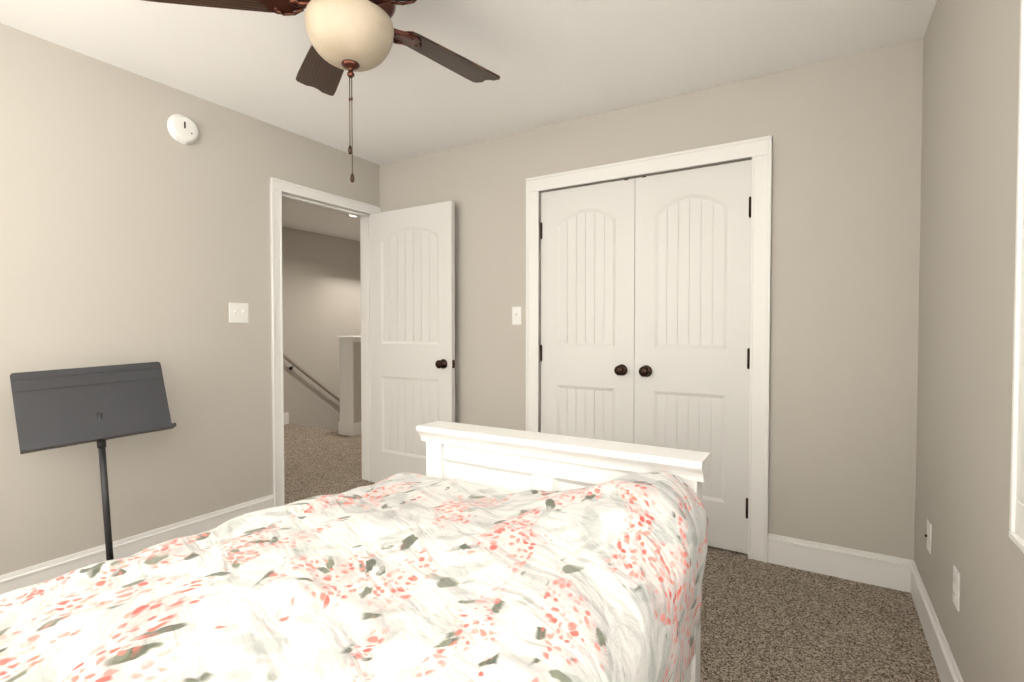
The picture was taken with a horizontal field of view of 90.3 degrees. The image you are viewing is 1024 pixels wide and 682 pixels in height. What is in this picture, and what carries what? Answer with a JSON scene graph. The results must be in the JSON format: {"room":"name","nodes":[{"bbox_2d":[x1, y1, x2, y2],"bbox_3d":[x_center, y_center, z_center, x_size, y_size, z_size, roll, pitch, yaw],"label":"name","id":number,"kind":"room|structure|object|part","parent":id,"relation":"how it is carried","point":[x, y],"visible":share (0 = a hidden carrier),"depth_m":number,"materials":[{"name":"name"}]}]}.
{"room":"bedroom","nodes":[
{"label":"bedroom","id":0,"kind":"room"},
{"bbox_2d":[0,23,379,574],"bbox_3d":[-0.858,-0.145,4.334,0.120,2.440,7.710,1,1,31],"label":"wall","id":1,"kind":"structure","parent":0,"point":[132,230],"depth_m":2.53,"materials":[{"name":"grey paint"}]},
{"bbox_2d":[0,494,273,594],"bbox_3d":[-2.104,1.050,2.169,0.018,0.145,2.370,1,1,31],"label":"baseboard","id":2,"kind":"structure","parent":1,"relation":"attached to","point":[126,547],"depth_m":2.51,"materials":[{"name":"white wood"}]},
{"bbox_2d":[167,114,198,144],"bbox_3d":[-1.737,-1.127,2.704,0.042,0.154,0.154,1,1,31],"label":"smoke detector","id":3,"kind":"object","parent":1,"relation":"attached to","point":[182,129],"visible":1,"depth_m":2.69,"materials":[{"name":"white plastic"}]},
{"bbox_2d":[229,302,248,322],"bbox_3d":[-1.595,-0.165,2.981,0.021,0.116,0.116,1,1,31],"label":"double light switch","id":4,"kind":"object","parent":1,"relation":"attached to","point":[238,312],"visible":1,"depth_m":2.98,"materials":[{"name":"white plastic"}]},
{"bbox_2d":[270,177,381,506],"bbox_3d":[-1.311,0.064,3.590,0.120,2.055,0.810,1,1,31],"label":"door jamb","id":5,"kind":"structure","parent":1,"relation":"in","point":[366,346],"depth_m":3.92,"materials":[{"name":"white wood"}]},
{"bbox_2d":[370,201,454,482],"bbox_3d":[-0.728,0.063,3.673,0.786,2.030,0.167,1,1,31],"label":"bedroom door","id":6,"kind":"structure","parent":5,"relation":"attached to","point":[412,291],"depth_m":3.66,"materials":[{"name":"white wood"}]},
{"bbox_2d":[282,227,360,430],"bbox_3d":[-2.959,1.265,6.205,0.120,5.340,6.740,1,1,31],"label":"wall","id":7,"kind":"structure","parent":0,"point":[321,284],"depth_m":6.70,"materials":[{"name":"grey paint"}]},
{"bbox_2d":[284,412,288,424],"bbox_3d":[-3.684,0.992,4.867,0.018,0.145,3.470,1,1,31],"label":"baseboard","id":8,"kind":"structure","parent":7,"relation":"attached to","point":[286,417],"depth_m":6.30,"materials":[{"name":"white wood"}]},
{"bbox_2d":[283,354,339,401],"bbox_3d":[-2.062,1.247,7.481,0.092,2.244,2.935,1,1,31],"label":"handrail","id":9,"kind":"object","parent":7,"relation":"attached to","point":[307,374],"visible":0.31,"depth_m":6.51,"materials":[{"name":"beige wood"}]},
{"bbox_2d":[338,336,360,435],"bbox_3d":[-1.030,0.468,6.978,0.250,1.100,3.150,1,1,31],"label":"wall","id":10,"kind":"structure","parent":0,"point":[349,423],"depth_m":5.64,"materials":[{"name":"grey paint"}]},
{"bbox_2d":[0,0,936,240],"bbox_3d":[-0.575,-1.411,4.136,6.280,0.100,7.710,1,1,31],"label":"ceiling","id":11,"kind":"structure","parent":0,"point":[550,62],"depth_m":2.35,"materials":[{"name":"white paint"}]},
{"bbox_2d":[143,0,499,182],"bbox_3d":[-0.508,-0.918,1.702,1.280,0.778,1.287,1,1,31],"label":"ceiling fan","id":12,"kind":"object","parent":11,"relation":"hanging from","point":[350,36],"visible":1,"depth_m":1.66,"materials":[{"name":"brown wood"}]},
{"bbox_3d":[-0.908,-1.104,1.609,0.569,0.052,0.160,0,1,-13],"label":"blade","id":13,"kind":"part","parent":12,"relation":"part of","materials":[{"name":"brown wood"}]},
{"bbox_3d":[-0.190,-1.103,1.544,0.569,0.052,0.160,1,1,23],"label":"blade","id":14,"kind":"part","parent":12,"relation":"part of","materials":[{"name":"brown wood"}]},
{"bbox_3d":[-0.288,-1.112,1.979,0.160,0.052,0.569,1,2,41],"label":"blade","id":15,"kind":"part","parent":12,"relation":"part of","materials":[{"name":"brown wood"}]},
{"bbox_2d":[284,424,940,681],"bbox_3d":[-0.575,1.229,4.193,6.280,0.300,7.710,1,1,31],"label":"floor","id":16,"kind":"structure","parent":0,"point":[761,621],"depth_m":2.08,"materials":[{"name":"carpet"}]},
{"bbox_2d":[10,362,176,560],"bbox_3d":[-1.698,0.613,2.141,0.441,1.020,0.546,1,2,39],"label":"music stand","id":17,"kind":"object","parent":16,"relation":"on","point":[60,408],"visible":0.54,"depth_m":2.16,"materials":[{"name":"black metal"}]},
{"bbox_2d":[0,421,710,681],"bbox_3d":[-0.424,0.525,0.933,1.185,1.250,2.062,1,1,31],"label":"bed","id":18,"kind":"object","parent":16,"relation":"on","point":[477,553],"visible":1,"depth_m":1.03,"materials":[{"name":"white fabric"}]},
{"bbox_2d":[379,38,923,559],"bbox_3d":[0.468,-0.118,3.117,3.410,2.440,0.120,1,1,31],"label":"wall","id":19,"kind":"structure","parent":0,"point":[845,132],"depth_m":2.46,"materials":[{"name":"grey paint"}]},
{"bbox_2d":[512,307,521,324],"bbox_3d":[0.027,-0.164,3.300,0.070,0.116,0.021,1,1,31],"label":"light switch","id":20,"kind":"object","parent":19,"relation":"attached to","point":[516,315],"visible":1,"depth_m":3.30,"materials":[{"name":"white plastic"}]},
{"bbox_2d":[540,178,634,443],"bbox_3d":[0.431,0.079,3.062,0.604,2.024,0.094,1,1,31],"label":"door","id":21,"kind":"structure","parent":19,"relation":"in","point":[587,235],"depth_m":3.07,"materials":[{"name":"white wood"}]},
{"bbox_2d":[526,135,771,562],"bbox_3d":[0.690,0.042,2.902,1.395,2.130,0.024,1,1,31],"label":"trim","id":22,"kind":"structure","parent":19,"relation":"attached to","point":[758,150],"depth_m":2.58,"materials":[{"name":"white wood"}]},
{"bbox_2d":[634,160,751,553],"bbox_3d":[0.951,0.086,2.748,0.604,2.024,0.094,1,1,31],"label":"door","id":23,"kind":"structure","parent":19,"relation":"in","point":[692,305],"depth_m":2.73,"materials":[{"name":"white wood"}]},
{"bbox_2d":[767,533,903,590],"bbox_3d":[1.529,1.045,2.419,0.565,0.145,0.018,1,1,31],"label":"baseboard","id":24,"kind":"structure","parent":19,"relation":"attached to","point":[891,572],"depth_m":2.41,"materials":[{"name":"white wood"}]},
{"bbox_2d":[914,0,1023,681],"bbox_3d":[0.953,-0.066,0.743,0.120,2.440,3.440,1,1,31],"label":"wall","id":25,"kind":"structure","parent":0,"point":[971,48],"depth_m":1.47,"materials":[{"name":"grey paint"}]},
{"bbox_2d":[925,519,931,553],"bbox_3d":[1.603,0.752,1.965,0.016,0.116,0.070,1,1,31],"label":"outlet","id":26,"kind":"object","parent":25,"relation":"attached to","point":[929,534],"visible":0.98,"depth_m":1.95,"materials":[{"name":"white plastic"}]},
{"bbox_2d":[904,558,963,681],"bbox_3d":[0.925,1.079,0.855,0.018,0.145,3.320,1,1,31],"label":"baseboard","id":27,"kind":"structure","parent":25,"relation":"attached to","point":[945,663],"depth_m":1.86,"materials":[{"name":"white wood"}]},
{"bbox_2d":[953,565,959,610],"bbox_3d":[1.369,0.761,1.571,0.008,0.116,0.070,1,1,31],"label":"duplex electrical outlet","id":28,"kind":"object","parent":25,"relation":"attached to","point":[956,587],"visible":1,"depth_m":1.56,"materials":[{"name":"white plastic"}]},
{"bbox_3d":[0.834,-0.272,0.541,0.118,1.220,0.940,1,1,31],"label":"window","id":29,"kind":"structure","parent":25,"relation":"in","visible":0},
{"bbox_2d":[1009,0,1023,552],"bbox_3d":[0.772,-0.273,0.579,0.024,1.400,1.120,1,1,31],"label":"window","id":30,"kind":"structure","parent":29,"relation":"attached to","point":[1016,526],"depth_m":1.05,"materials":[{"name":"white"}]}
]}

